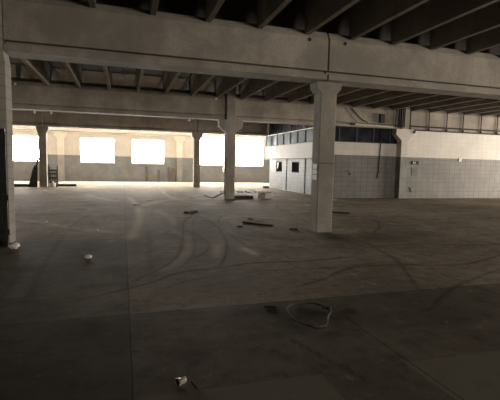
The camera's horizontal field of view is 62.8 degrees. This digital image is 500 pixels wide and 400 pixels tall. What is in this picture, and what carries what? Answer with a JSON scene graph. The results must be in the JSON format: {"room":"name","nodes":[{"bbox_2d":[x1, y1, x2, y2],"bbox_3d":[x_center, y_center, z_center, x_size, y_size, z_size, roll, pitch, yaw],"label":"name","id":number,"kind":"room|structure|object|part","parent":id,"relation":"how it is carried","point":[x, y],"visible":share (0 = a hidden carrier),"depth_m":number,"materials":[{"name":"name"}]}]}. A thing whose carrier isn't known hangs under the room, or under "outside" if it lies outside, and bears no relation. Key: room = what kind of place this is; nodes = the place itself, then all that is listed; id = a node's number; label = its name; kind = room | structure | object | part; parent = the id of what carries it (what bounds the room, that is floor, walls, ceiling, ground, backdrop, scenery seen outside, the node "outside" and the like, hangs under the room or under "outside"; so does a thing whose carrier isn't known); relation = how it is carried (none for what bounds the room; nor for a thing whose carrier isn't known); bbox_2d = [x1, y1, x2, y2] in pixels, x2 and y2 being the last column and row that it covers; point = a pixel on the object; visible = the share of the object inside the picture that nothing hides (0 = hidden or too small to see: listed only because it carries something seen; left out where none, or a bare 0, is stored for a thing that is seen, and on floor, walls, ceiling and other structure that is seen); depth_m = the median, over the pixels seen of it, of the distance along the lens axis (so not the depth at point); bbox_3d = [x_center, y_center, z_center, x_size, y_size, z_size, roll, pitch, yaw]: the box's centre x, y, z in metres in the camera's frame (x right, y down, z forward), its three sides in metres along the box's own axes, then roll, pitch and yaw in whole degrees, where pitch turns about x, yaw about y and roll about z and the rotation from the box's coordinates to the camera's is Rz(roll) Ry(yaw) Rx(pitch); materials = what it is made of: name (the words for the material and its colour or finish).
{"room":"factory floor","nodes":[
{"label":"factory floor","id":0,"kind":"room"},
{"bbox_2d":[0,0,15,242],"bbox_3d":[-8.075,-1.815,6.572,7.460,5.330,0.420,0,5,-17],"label":"wall","id":1,"kind":"structure","parent":0,"point":[5,67],"depth_m":7.62,"materials":[{"name":"grey concrete"}]},
{"bbox_2d":[0,128,9,245],"bbox_3d":[-5.200,-0.223,7.324,1.580,2.150,0.124,0,5,-17],"label":"door","id":2,"kind":"structure","parent":1,"relation":"in","point":[4,196],"depth_m":7.54,"materials":[{"name":"metal"}]},
{"bbox_2d":[13,129,269,182],"bbox_3d":[-1.590,-4.211,35.620,46.000,5.330,0.300,0,5,-17],"label":"wall","id":3,"kind":"structure","parent":0,"point":[123,170],"depth_m":32.95,"materials":[{"name":"paint"}]},
{"bbox_2d":[13,135,38,161],"bbox_3d":[-17.066,-3.854,30.804,2.660,1.960,0.230,0,5,-17],"label":"window","id":4,"kind":"structure","parent":3,"relation":"in","point":[25,148],"depth_m":30.91,"materials":[{"name":"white glass"}]},
{"bbox_2d":[54,132,66,180],"bbox_3d":[-14.516,-3.326,31.468,0.920,3.740,0.160,0,5,-17],"label":"column","id":5,"kind":"structure","parent":3,"relation":"attached to","point":[60,136],"depth_m":31.38,"materials":[{"name":"paint"}]},
{"bbox_2d":[80,138,115,163],"bbox_3d":[-12.016,-3.882,32.361,2.650,1.960,0.230,0,5,-17],"label":"window","id":6,"kind":"structure","parent":3,"relation":"in","point":[93,150],"depth_m":32.41,"materials":[{"name":"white glass"}]},
{"bbox_2d":[13,126,265,139],"bbox_3d":[-1.487,-5.437,35.263,46.000,0.360,0.220,0,5,-17],"label":"trim","id":7,"kind":"structure","parent":3,"relation":"attached to","point":[14,127],"depth_m":32.73,"materials":[{"name":"white paint"}]},
{"bbox_2d":[131,139,164,164],"bbox_3d":[-8.332,-3.913,33.496,2.660,1.980,0.230,0,5,-17],"label":"window","id":8,"kind":"structure","parent":3,"relation":"in","point":[143,151],"depth_m":33.55,"materials":[{"name":"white glass"}]},
{"bbox_2d":[174,137,184,181],"bbox_3d":[-5.877,-3.374,34.132,0.920,3.740,0.160,0,5,-17],"label":"column","id":9,"kind":"structure","parent":3,"relation":"attached to","point":[179,140],"depth_m":34.04,"materials":[{"name":"paint"}]},
{"bbox_2d":[200,136,223,165],"bbox_3d":[-3.483,-4.154,34.972,2.680,2.470,0.230,0,5,-17],"label":"window","id":10,"kind":"structure","parent":3,"relation":"in","point":[211,149],"depth_m":35.10,"materials":[{"name":"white glass"}]},
{"bbox_2d":[235,138,262,166],"bbox_3d":[-0.048,-4.163,36.032,2.610,2.490,0.230,0,5,-17],"label":"window","id":11,"kind":"structure","parent":3,"relation":"in","point":[249,153],"depth_m":36.09,"materials":[{"name":"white glass"}]},
{"bbox_2d":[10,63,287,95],"bbox_3d":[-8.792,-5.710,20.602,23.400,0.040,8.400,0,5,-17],"label":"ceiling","id":12,"kind":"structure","parent":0,"point":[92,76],"depth_m":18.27,"materials":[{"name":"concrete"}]},
{"bbox_2d":[0,181,499,399],"bbox_3d":[4.892,0.429,14.687,46.000,0.001,45.000,0,5,-17],"label":"floor","id":13,"kind":"structure","parent":0,"point":[165,293],"depth_m":4.97,"materials":[{"name":"concrete"}]},
{"bbox_2d":[8,242,19,248],"bbox_3d":[-4.218,0.815,7.325,0.194,0.124,0.152,0,5,-17],"label":"crumpled paper","id":14,"kind":"object","parent":13,"relation":"on","point":[14,245],"visible":1,"depth_m":7.28,"materials":[{"name":"white paper"}]},
{"bbox_2d":[14,184,28,186],"bbox_3d":[-13.618,-0.878,24.293,1.442,0.150,0.320,-1,5,-20],"label":"timber beam","id":15,"kind":"structure","parent":13,"relation":"on","point":[15,185],"depth_m":24.17,"materials":[{"name":"brown wood"}]},
{"bbox_2d":[28,165,37,186],"bbox_3d":[-12.702,-1.400,23.991,0.520,1.280,0.060,0,5,-17],"label":"leaning board","id":16,"kind":"object","parent":13,"relation":"on","point":[33,182],"visible":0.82,"depth_m":23.99,"materials":[{"name":"brown wood"}]},
{"bbox_2d":[36,126,48,186],"bbox_3d":[-12.269,-2.561,24.316,0.650,3.555,0.370,0,5,-17],"label":"concrete column","id":17,"kind":"structure","parent":13,"relation":"on","point":[42,131],"depth_m":24.15,"materials":[{"name":"grey concrete"}]},
{"bbox_2d":[12,110,196,132],"bbox_3d":[-12.370,-4.860,24.090,18.570,1.060,0.550,0,5,-17],"label":"girder","id":18,"kind":"object","parent":17,"relation":"on","point":[19,117],"visible":0.76,"depth_m":24.89,"materials":[{"name":"grey concrete"}]},
{"bbox_2d":[48,164,57,186],"bbox_3d":[-11.689,-1.443,24.337,0.480,1.350,0.510,0,5,-17],"label":"metal rack","id":19,"kind":"object","parent":13,"relation":"on","point":[49,169],"visible":0.91,"depth_m":24.13,"materials":[{"name":"grey metal"}]},
{"bbox_2d":[58,184,75,185],"bbox_3d":[-11.328,-0.922,25.417,1.049,0.140,0.282,-1,5,-24],"label":"timber beam","id":20,"kind":"structure","parent":13,"relation":"on","point":[58,184],"depth_m":25.28,"materials":[{"name":"brown wood"}]},
{"bbox_2d":[145,166,147,181],"bbox_3d":[-8.431,-2.125,33.408,0.220,1.254,0.210,0,5,-17],"label":"board","id":21,"kind":"object","parent":13,"relation":"on","point":[146,167],"visible":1,"depth_m":33.39,"materials":[{"name":"wood"}]},
{"bbox_2d":[157,170,159,181],"bbox_3d":[-7.497,-1.981,33.709,0.220,0.954,0.210,0,5,-17],"label":"board","id":22,"kind":"object","parent":13,"relation":"on","point":[158,171],"visible":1,"depth_m":33.69,"materials":[{"name":"brown wood"}]},
{"bbox_2d":[167,167,169,181],"bbox_3d":[-6.749,-2.110,33.928,0.160,1.204,0.210,0,5,-17],"label":"board","id":23,"kind":"object","parent":13,"relation":"on","point":[167,167],"visible":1,"depth_m":33.91,"materials":[{"name":"brown wood"}]},
{"bbox_2d":[171,168,174,181],"bbox_3d":[-6.377,-2.087,34.046,0.300,1.154,0.210,0,5,-17],"label":"board","id":24,"kind":"object","parent":13,"relation":"on","point":[172,169],"visible":1,"depth_m":34.02,"materials":[{"name":"brown wood"}]},
{"bbox_2d":[175,376,186,385],"bbox_3d":[-0.495,1.312,2.974,0.071,0.053,0.074,-3,6,-38],"label":"cup","id":25,"kind":"object","parent":13,"relation":"on","point":[180,381],"visible":1,"depth_m":2.96,"materials":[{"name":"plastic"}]},
{"bbox_2d":[184,209,197,212],"bbox_3d":[-1.936,0.365,13.412,0.150,0.056,0.658,3,5,20],"label":"plank","id":26,"kind":"object","parent":13,"relation":"on","point":[192,210],"visible":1,"depth_m":13.35,"materials":[{"name":"brown wood"}]},
{"bbox_2d":[191,133,202,187],"bbox_3d":[-3.521,-2.610,27.013,0.690,3.555,0.370,0,5,-17],"label":"concrete column","id":27,"kind":"structure","parent":13,"relation":"on","point":[196,137],"depth_m":26.84,"materials":[{"name":"grey concrete"}]},
{"bbox_2d":[197,119,266,135],"bbox_3d":[-1.189,-4.923,27.538,4.770,1.060,0.550,0,5,-17],"label":"girder","id":28,"kind":"object","parent":27,"relation":"on","point":[203,126],"visible":0.52,"depth_m":27.47,"materials":[{"name":"grey concrete"}]},
{"bbox_2d":[190,379,204,388],"bbox_3d":[-0.371,1.323,2.955,0.110,0.035,0.079,0,5,-17],"label":"wire","id":29,"kind":"object","parent":13,"relation":"on","point":[193,384],"visible":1,"depth_m":2.94,"materials":[{"name":"black metal"}]},
{"bbox_2d":[218,87,242,198],"bbox_3d":[-0.903,-2.700,18.524,1.070,5.320,0.370,0,5,-17],"label":"concrete column","id":30,"kind":"structure","parent":13,"relation":"on","point":[229,125],"depth_m":18.37,"materials":[{"name":"concrete"}]},
{"bbox_2d":[11,81,224,119],"bbox_3d":[-5.334,-4.116,17.222,8.800,1.060,0.550,0,5,-17],"label":"girder","id":31,"kind":"object","parent":30,"relation":"on","point":[37,96],"visible":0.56,"depth_m":16.90,"materials":[{"name":"grey concrete"}]},
{"bbox_2d":[11,77,391,107],"bbox_3d":[-0.926,-4.728,18.527,18.000,0.160,0.150,0,5,-17],"label":"trim","id":32,"kind":"structure","parent":31,"relation":"on","point":[12,78],"depth_m":17.36,"materials":[{"name":"concrete"}]},
{"bbox_2d":[234,195,252,197],"bbox_3d":[-0.331,-0.151,19.261,0.928,0.130,0.281,0,5,-12],"label":"flat timber","id":33,"kind":"object","parent":13,"relation":"on","point":[235,196],"visible":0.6,"depth_m":19.15,"materials":[{"name":"brown wood"}]},
{"bbox_2d":[220,191,275,193],"bbox_3d":[-0.172,-0.466,23.462,3.113,0.044,1.575,1,5,-7],"label":"rubble","id":34,"kind":"object","parent":13,"relation":"on","point":[220,191],"visible":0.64,"depth_m":23.31,"materials":[{"name":"grey concrete"}]},
{"bbox_2d":[242,221,273,225],"bbox_3d":[0.207,0.634,10.947,0.955,0.040,0.092,5,6,34],"label":"plank","id":35,"kind":"object","parent":13,"relation":"on","point":[242,221],"visible":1,"depth_m":10.90,"materials":[{"name":"brown wood"}]},
{"bbox_2d":[257,189,270,198],"bbox_3d":[0.654,-0.279,19.186,0.651,0.450,0.449,1,5,-6],"label":"box","id":36,"kind":"object","parent":13,"relation":"on","point":[260,194],"visible":0.98,"depth_m":19.03,"materials":[{"name":"brown cardboard"}]},
{"bbox_2d":[287,301,349,328],"bbox_3d":[0.690,1.206,4.490,0.559,0.040,0.902,4,6,30],"label":"wire loop","id":37,"kind":"object","parent":13,"relation":"on","point":[290,305],"visible":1,"depth_m":4.55,"materials":[{"name":"grey metal"}]},
{"bbox_2d":[310,81,341,232],"bbox_3d":[1.765,-1.004,9.902,0.650,3.555,0.373,0,5,-17],"label":"concrete column","id":38,"kind":"structure","parent":13,"relation":"on","point":[325,93],"depth_m":9.74,"materials":[{"name":"grey concrete"}]},
{"bbox_2d":[2,0,328,82],"bbox_3d":[-1.417,-3.273,8.573,6.500,1.060,0.565,0,5,-17],"label":"girder","id":39,"kind":"object","parent":38,"relation":"on","point":[69,31],"visible":0.99,"depth_m":8.21,"materials":[{"name":"grey concrete"}]},
{"bbox_2d":[72,0,499,54],"bbox_3d":[6.014,-4.212,10.962,46.000,0.720,0.080,0,5,-17],"label":"ceiling beams","id":40,"kind":"structure","parent":39,"relation":"on","point":[292,15],"depth_m":9.26,"materials":[{"name":"concrete"}]},
{"bbox_2d":[324,33,499,99],"bbox_3d":[6.225,-3.316,10.930,9.425,1.060,0.565,0,5,-17],"label":"girder","id":41,"kind":"object","parent":38,"relation":"on","point":[361,62],"visible":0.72,"depth_m":9.98,"materials":[{"name":"grey concrete"}]},
{"bbox_2d":[392,107,413,197],"bbox_3d":[7.890,-2.749,21.236,1.070,5.320,0.370,0,5,-17],"label":"concrete column","id":42,"kind":"structure","parent":13,"relation":"on","point":[403,135],"depth_m":21.13,"materials":[{"name":"paint"}]},
{"bbox_2d":[395,108,405,127],"bbox_3d":[7.613,-4.168,20.744,0.600,0.983,0.110,0,5,-17],"label":"bundle","id":43,"kind":"object","parent":42,"relation":"attached to","point":[402,113],"visible":0.87,"depth_m":20.73,"materials":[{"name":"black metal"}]},
{"bbox_2d":[409,109,499,133],"bbox_3d":[16.611,-4.254,23.989,17.870,1.060,0.550,0,5,-17],"label":"girder","id":44,"kind":"object","parent":42,"relation":"attached to","point":[420,117],"visible":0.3,"depth_m":21.95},
{"bbox_2d":[409,111,499,133],"bbox_3d":[16.280,-4.153,23.554,16.960,0.930,0.080,0,5,-17],"label":"conduit","id":45,"kind":"object","parent":44,"relation":"attached to","point":[410,126],"visible":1,"depth_m":21.88,"materials":[{"name":"grey metal"}]},
{"bbox_2d":[9,0,496,114],"bbox_3d":[4.977,-4.973,14.311,46.000,0.170,45.200,0,5,-17],"label":"ceiling","id":46,"kind":"structure","parent":0,"point":[12,60],"depth_m":16.65,"materials":[{"name":"concrete"}]},
{"bbox_2d":[15,65,34,78],"bbox_3d":[-10.362,-5.303,20.108,0.190,0.830,8.210,0,5,-17],"label":"joist","id":47,"kind":"object","parent":46,"relation":"attached to","point":[21,72],"visible":0.24,"depth_m":16.38,"materials":[{"name":"concrete"}]},
{"bbox_2d":[19,58,49,85],"bbox_3d":[-6.614,-4.501,11.826,0.190,0.830,8.980,0,5,-17],"label":"joist","id":48,"kind":"object","parent":46,"relation":"attached to","point":[40,68],"visible":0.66,"depth_m":14.34,"materials":[{"name":"concrete"}]},
{"bbox_2d":[50,68,61,80],"bbox_3d":[-9.276,-5.309,20.443,0.190,0.830,8.210,0,5,-17],"label":"joist","id":49,"kind":"object","parent":46,"relation":"attached to","point":[53,76],"visible":0.02,"depth_m":16.89,"materials":[{"name":"concrete"}]},
{"bbox_2d":[62,62,81,87],"bbox_3d":[-5.527,-4.507,12.161,0.190,0.830,8.980,0,5,-17],"label":"joist","id":50,"kind":"object","parent":46,"relation":"attached to","point":[74,69],"visible":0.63,"depth_m":14.57,"materials":[{"name":"concrete"}]},
{"bbox_2d":[81,71,87,82],"bbox_3d":[-8.189,-5.316,20.778,0.190,0.830,8.210,0,5,-17],"label":"joist","id":51,"kind":"object","parent":46,"relation":"attached to","point":[83,78],"visible":0.1,"depth_m":17.30,"materials":[{"name":"concrete"}]},
{"bbox_2d":[88,0,95,7],"bbox_3d":[-1.130,-3.506,1.760,0.190,0.830,12.640,0,5,-17],"label":"joist","id":52,"kind":"object","parent":46,"relation":"attached to","point":[92,3],"visible":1,"depth_m":7.63,"materials":[{"name":"concrete"}]},
{"bbox_2d":[102,65,110,89],"bbox_3d":[-4.441,-4.513,12.496,0.190,0.830,8.980,0,5,-17],"label":"joist","id":53,"kind":"object","parent":46,"relation":"attached to","point":[107,69],"visible":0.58,"depth_m":14.72,"materials":[{"name":"concrete"}]},
{"bbox_2d":[136,68,144,91],"bbox_3d":[-3.354,-4.519,12.831,0.190,0.830,8.980,0,5,-17],"label":"joist","id":54,"kind":"object","parent":46,"relation":"attached to","point":[139,72],"visible":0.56,"depth_m":15.04,"materials":[{"name":"concrete"}]},
{"bbox_2d":[149,0,158,15],"bbox_3d":[-0.062,-3.512,2.089,0.190,0.830,12.640,0,5,-17],"label":"joist","id":55,"kind":"object","parent":46,"relation":"attached to","point":[153,4],"visible":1,"depth_m":7.76,"materials":[{"name":"concrete"}]},
{"bbox_2d":[158,77,163,87],"bbox_3d":[-4.930,-5.334,21.783,0.190,0.830,8.210,0,5,-17],"label":"joist","id":56,"kind":"object","parent":46,"relation":"attached to","point":[161,85],"visible":0.1,"depth_m":18.15,"materials":[{"name":"concrete"}]},
{"bbox_2d":[163,71,180,93],"bbox_3d":[-2.268,-4.525,13.166,0.190,0.830,8.980,0,5,-17],"label":"joist","id":57,"kind":"object","parent":46,"relation":"attached to","point":[170,77],"visible":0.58,"depth_m":15.61,"materials":[{"name":"concrete"}]},
{"bbox_2d":[180,79,190,89],"bbox_3d":[-3.843,-5.340,22.118,0.190,0.830,8.210,0,5,-17],"label":"joist","id":58,"kind":"object","parent":46,"relation":"attached to","point":[187,86],"visible":0.04,"depth_m":18.56,"materials":[{"name":"concrete"}]},
{"bbox_2d":[190,73,214,95],"bbox_3d":[-1.181,-4.531,13.501,0.190,0.830,8.980,0,5,-17],"label":"joist","id":59,"kind":"object","parent":46,"relation":"attached to","point":[197,81],"visible":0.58,"depth_m":16.03,"materials":[{"name":"concrete"}]},
{"bbox_2d":[203,81,215,91],"bbox_3d":[-2.757,-5.346,22.453,0.190,0.830,8.210,0,5,-17],"label":"joist","id":60,"kind":"object","parent":46,"relation":"attached to","point":[212,87],"visible":0.14,"depth_m":18.98,"materials":[{"name":"concrete"}]},
{"bbox_2d":[205,0,224,22],"bbox_3d":[1.005,-3.518,2.418,0.190,0.830,12.640,0,5,-17],"label":"joist","id":61,"kind":"object","parent":46,"relation":"attached to","point":[212,7],"visible":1,"depth_m":7.96,"materials":[{"name":"concrete"}]},
{"bbox_2d":[216,76,247,97],"bbox_3d":[-0.095,-4.537,13.836,0.190,0.830,8.980,0,5,-17],"label":"joist","id":62,"kind":"object","parent":46,"relation":"attached to","point":[224,84],"visible":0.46,"depth_m":16.45,"materials":[{"name":"concrete"}]},
{"bbox_2d":[236,84,240,93],"bbox_3d":[-1.670,-5.352,22.788,0.190,0.830,8.210,0,5,-17],"label":"joist","id":63,"kind":"object","parent":46,"relation":"attached to","point":[238,88],"visible":0.04,"depth_m":18.88,"materials":[{"name":"concrete"}]},
{"bbox_2d":[253,89,264,95],"bbox_3d":[-0.584,-5.358,23.123,0.190,0.830,8.210,0,5,-17],"label":"joist","id":64,"kind":"object","parent":46,"relation":"attached to","point":[262,92],"visible":0.06,"depth_m":19.24,"materials":[{"name":"concrete"}]},
{"bbox_2d":[241,78,278,99],"bbox_3d":[0.992,-4.543,14.171,0.190,0.830,8.980,0,5,-17],"label":"joist","id":65,"kind":"object","parent":46,"relation":"attached to","point":[250,86],"visible":0.26,"depth_m":16.75,"materials":[{"name":"concrete"}]},
{"bbox_2d":[257,0,291,28],"bbox_3d":[2.072,-3.524,2.748,0.190,0.830,12.640,0,5,-17],"label":"joist","id":66,"kind":"object","parent":46,"relation":"attached to","point":[267,10],"visible":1,"depth_m":8.16,"materials":[{"name":"concrete"}]},
{"bbox_2d":[265,81,309,100],"bbox_3d":[2.078,-4.550,14.506,0.190,0.830,8.980,0,5,-17],"label":"joist","id":67,"kind":"object","parent":46,"relation":"attached to","point":[279,88],"visible":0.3,"depth_m":16.93,"materials":[{"name":"concrete"}]},
{"bbox_2d":[288,83,313,102],"bbox_3d":[3.165,-4.556,14.841,0.190,0.830,8.980,0,5,-17],"label":"joist","id":68,"kind":"object","parent":46,"relation":"attached to","point":[302,92],"visible":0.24,"depth_m":17.86,"materials":[{"name":"concrete"}]},
{"bbox_2d":[305,0,359,34],"bbox_3d":[3.140,-3.530,3.077,0.190,0.830,12.640,0,5,-17],"label":"joist","id":69,"kind":"object","parent":46,"relation":"attached to","point":[318,13],"visible":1,"depth_m":8.34,"materials":[{"name":"concrete"}]},
{"bbox_2d":[310,86,364,103],"bbox_3d":[4.251,-4.562,15.176,0.190,0.830,8.980,0,5,-17],"label":"joist","id":70,"kind":"object","parent":46,"relation":"attached to","point":[344,90],"visible":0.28,"depth_m":16.44,"materials":[{"name":"concrete"}]},
{"bbox_2d":[336,88,391,104],"bbox_3d":[5.338,-4.568,15.511,0.190,0.830,8.980,0,5,-17],"label":"joist","id":71,"kind":"object","parent":46,"relation":"attached to","point":[366,92],"visible":0.06,"depth_m":17.55,"materials":[{"name":"concrete"}]},
{"bbox_2d":[353,90,416,106],"bbox_3d":[6.424,-4.574,15.847,0.190,0.830,8.980,0,5,-17],"label":"joist","id":72,"kind":"object","parent":46,"relation":"attached to","point":[390,94],"visible":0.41,"depth_m":17.95,"materials":[{"name":"concrete"}]},
{"bbox_2d":[349,0,428,39],"bbox_3d":[4.207,-3.536,3.406,0.190,0.830,12.640,0,5,-17],"label":"joist","id":73,"kind":"object","parent":46,"relation":"attached to","point":[365,16],"visible":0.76,"depth_m":8.51,"materials":[{"name":"concrete"}]},
{"bbox_2d":[373,93,439,108],"bbox_3d":[7.511,-4.580,16.182,0.190,0.830,8.980,0,5,-17],"label":"joist","id":74,"kind":"object","parent":46,"relation":"attached to","point":[415,96],"visible":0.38,"depth_m":18.28,"materials":[{"name":"concrete"}]},
{"bbox_2d":[392,95,462,109],"bbox_3d":[8.597,-4.586,16.517,0.190,0.830,8.980,0,5,-17],"label":"joist","id":75,"kind":"object","parent":46,"relation":"attached to","point":[437,98],"visible":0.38,"depth_m":18.57,"materials":[{"name":"concrete"}]},
{"bbox_2d":[391,0,499,44],"bbox_3d":[5.275,-3.542,3.735,0.190,0.830,12.640,0,5,-17],"label":"joist","id":76,"kind":"object","parent":46,"relation":"attached to","point":[432,14],"visible":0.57,"depth_m":8.51,"materials":[{"name":"concrete"}]},
{"bbox_2d":[411,97,486,110],"bbox_3d":[9.684,-4.592,16.852,0.190,0.830,8.980,0,5,-17],"label":"joist","id":77,"kind":"object","parent":46,"relation":"attached to","point":[461,99],"visible":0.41,"depth_m":18.92,"materials":[{"name":"concrete"}]},
{"bbox_2d":[429,99,499,112],"bbox_3d":[10.770,-4.598,17.187,0.190,0.830,8.980,0,5,-17],"label":"joist","id":78,"kind":"object","parent":46,"relation":"attached to","point":[482,101],"visible":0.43,"depth_m":19.30,"materials":[{"name":"concrete"}]},
{"bbox_2d":[430,1,499,49],"bbox_3d":[6.342,-3.548,4.064,0.190,0.830,12.640,0,5,-17],"label":"joist","id":79,"kind":"object","parent":46,"relation":"attached to","point":[487,18],"visible":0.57,"depth_m":8.99,"materials":[{"name":"concrete"}]},
{"bbox_2d":[447,102,499,113],"bbox_3d":[11.857,-4.604,17.522,0.190,0.830,8.980,0,5,-17],"label":"joist","id":80,"kind":"object","parent":46,"relation":"attached to","point":[495,104],"visible":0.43,"depth_m":20.09,"materials":[{"name":"concrete"}]},
{"bbox_2d":[464,106,499,114],"bbox_3d":[12.943,-4.611,17.857,0.190,0.830,8.980,0,5,-17],"label":"joist","id":81,"kind":"object","parent":46,"relation":"attached to","point":[498,107],"visible":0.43,"depth_m":21.05,"materials":[{"name":"concrete"}]},
{"bbox_2d":[466,26,499,54],"bbox_3d":[7.410,-3.554,4.393,0.190,0.830,12.640,0,5,-17],"label":"joist","id":82,"kind":"object","parent":46,"relation":"attached to","point":[488,39],"visible":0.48,"depth_m":9.90,"materials":[{"name":"concrete"}]},
{"bbox_2d":[481,110,499,115],"bbox_3d":[14.030,-4.617,18.192,0.190,0.830,8.980,0,5,-17],"label":"joist","id":83,"kind":"object","parent":46,"relation":"attached to","point":[491,112],"visible":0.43,"depth_m":21.87,"materials":[{"name":"concrete"}]},
{"bbox_2d":[265,142,312,158],"bbox_3d":[2.598,-2.899,24.489,0.530,0.830,8.600,0,5,-17],"label":"wall","id":84,"kind":"structure","parent":0,"point":[299,150],"depth_m":24.25,"materials":[{"name":"paint"}]},
{"bbox_2d":[265,96,312,146],"bbox_3d":[2.399,-4.558,24.291,0.150,2.500,8.635,0,5,-17],"label":"window","id":85,"kind":"structure","parent":84,"relation":"in","point":[279,134],"depth_m":24.64,"materials":[{"name":"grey glass"}]},
{"bbox_3d":[2.336,-4.028,24.302,0.030,0.040,8.600,0,5,-17],"label":"rail","id":86,"kind":"part","parent":85,"relation":"part of","materials":[{"name":"grey metal"}]},
{"bbox_3d":[2.407,-3.680,24.357,0.015,0.680,8.600,0,5,-17],"label":"pane","id":87,"kind":"part","parent":85,"relation":"part of","materials":[{"name":"blue glass"}]},
{"bbox_2d":[269,158,311,194],"bbox_3d":[2.726,-1.491,24.661,0.200,2.000,8.600,0,5,-17],"label":"wall","id":88,"kind":"structure","parent":0,"point":[276,179],"depth_m":24.98,"materials":[{"name":"paint"}]},
{"bbox_2d":[277,162,281,171],"bbox_3d":[1.972,-2.191,26.974,0.070,0.680,1.050,0,5,-17],"label":"window","id":89,"kind":"structure","parent":88,"relation":"in","point":[279,164],"depth_m":27.03,"materials":[{"name":"black glass"}]},
{"bbox_2d":[284,159,286,190],"bbox_3d":[2.230,-1.607,25.868,0.035,2.000,0.330,0,5,-17],"label":"trim","id":90,"kind":"structure","parent":88,"relation":"attached to","point":[285,161],"depth_m":25.80,"materials":[{"name":"paint"}]},
{"bbox_2d":[292,162,298,172],"bbox_3d":[2.758,-1.952,24.428,0.070,0.660,1.100,0,5,-17],"label":"window","id":91,"kind":"structure","parent":88,"relation":"in","point":[295,165],"depth_m":24.51,"materials":[{"name":"black glass"}]},
{"bbox_2d":[301,158,305,193],"bbox_3d":[3.034,-1.363,23.265,0.035,2.000,0.340,0,5,-17],"label":"trim","id":92,"kind":"structure","parent":88,"relation":"attached to","point":[303,159],"depth_m":23.22,"materials":[{"name":"paint"}]},
{"bbox_2d":[236,97,400,128],"bbox_3d":[3.471,-4.165,19.938,8.770,1.060,0.550,0,5,-17],"label":"girder","id":93,"kind":"object","parent":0,"point":[258,110],"visible":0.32,"depth_m":19.34,"materials":[{"name":"grey concrete"}]},
{"bbox_2d":[351,123,392,127],"bbox_3d":[6.036,-3.694,20.353,2.331,0.123,0.249,0,5,-17],"label":"pipe","id":94,"kind":"object","parent":93,"relation":"attached to","point":[351,123],"visible":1,"depth_m":20.23,"materials":[{"name":"grey metal"}]},
{"bbox_2d":[379,114,384,122],"bbox_3d":[6.616,-4.082,20.550,0.260,0.440,0.151,0,5,-17],"label":"junction box","id":95,"kind":"object","parent":93,"relation":"attached to","point":[381,116],"visible":1,"depth_m":20.48,"materials":[{"name":"black metal"}]},
{"bbox_2d":[333,142,396,197],"bbox_3d":[5.767,-1.506,20.975,3.840,2.800,0.200,0,5,-17],"label":"wall","id":96,"kind":"structure","parent":0,"point":[361,160],"depth_m":20.89,"materials":[{"name":"paint"}]},
{"bbox_2d":[335,126,396,143],"bbox_3d":[5.648,-3.328,20.768,4.170,0.860,0.100,0,5,-17],"label":"window","id":97,"kind":"structure","parent":96,"relation":"in","point":[342,134],"depth_m":20.79,"materials":[{"name":"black glass"}]},
{"bbox_2d":[377,128,381,178],"bbox_3d":[6.639,-2.375,21.034,0.168,2.564,0.049,0,5,-17],"label":"cable","id":98,"kind":"object","parent":96,"relation":"attached to","point":[381,128],"visible":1,"depth_m":21.03,"materials":[{"name":"black metal"}]},
{"bbox_2d":[405,131,499,197],"bbox_3d":[16.665,-1.887,23.975,18.000,3.500,0.230,0,5,-17],"label":"wall","id":99,"kind":"structure","parent":0,"point":[440,174],"depth_m":22.10,"materials":[{"name":"paint"}]},
{"bbox_2d":[411,168,417,175],"bbox_3d":[8.585,-1.467,21.390,0.370,0.430,0.015,0,5,-17],"label":"cover plate","id":100,"kind":"object","parent":99,"relation":"attached to","point":[414,172],"visible":1,"depth_m":21.38,"materials":[{"name":"grey metal"}]},
{"bbox_2d":[411,129,499,134],"bbox_3d":[16.703,-3.665,23.820,18.000,0.070,0.130,0,5,-17],"label":"trim","id":101,"kind":"structure","parent":99,"relation":"on","point":[411,129],"depth_m":21.99,"materials":[{"name":"white metal"}]}
]}

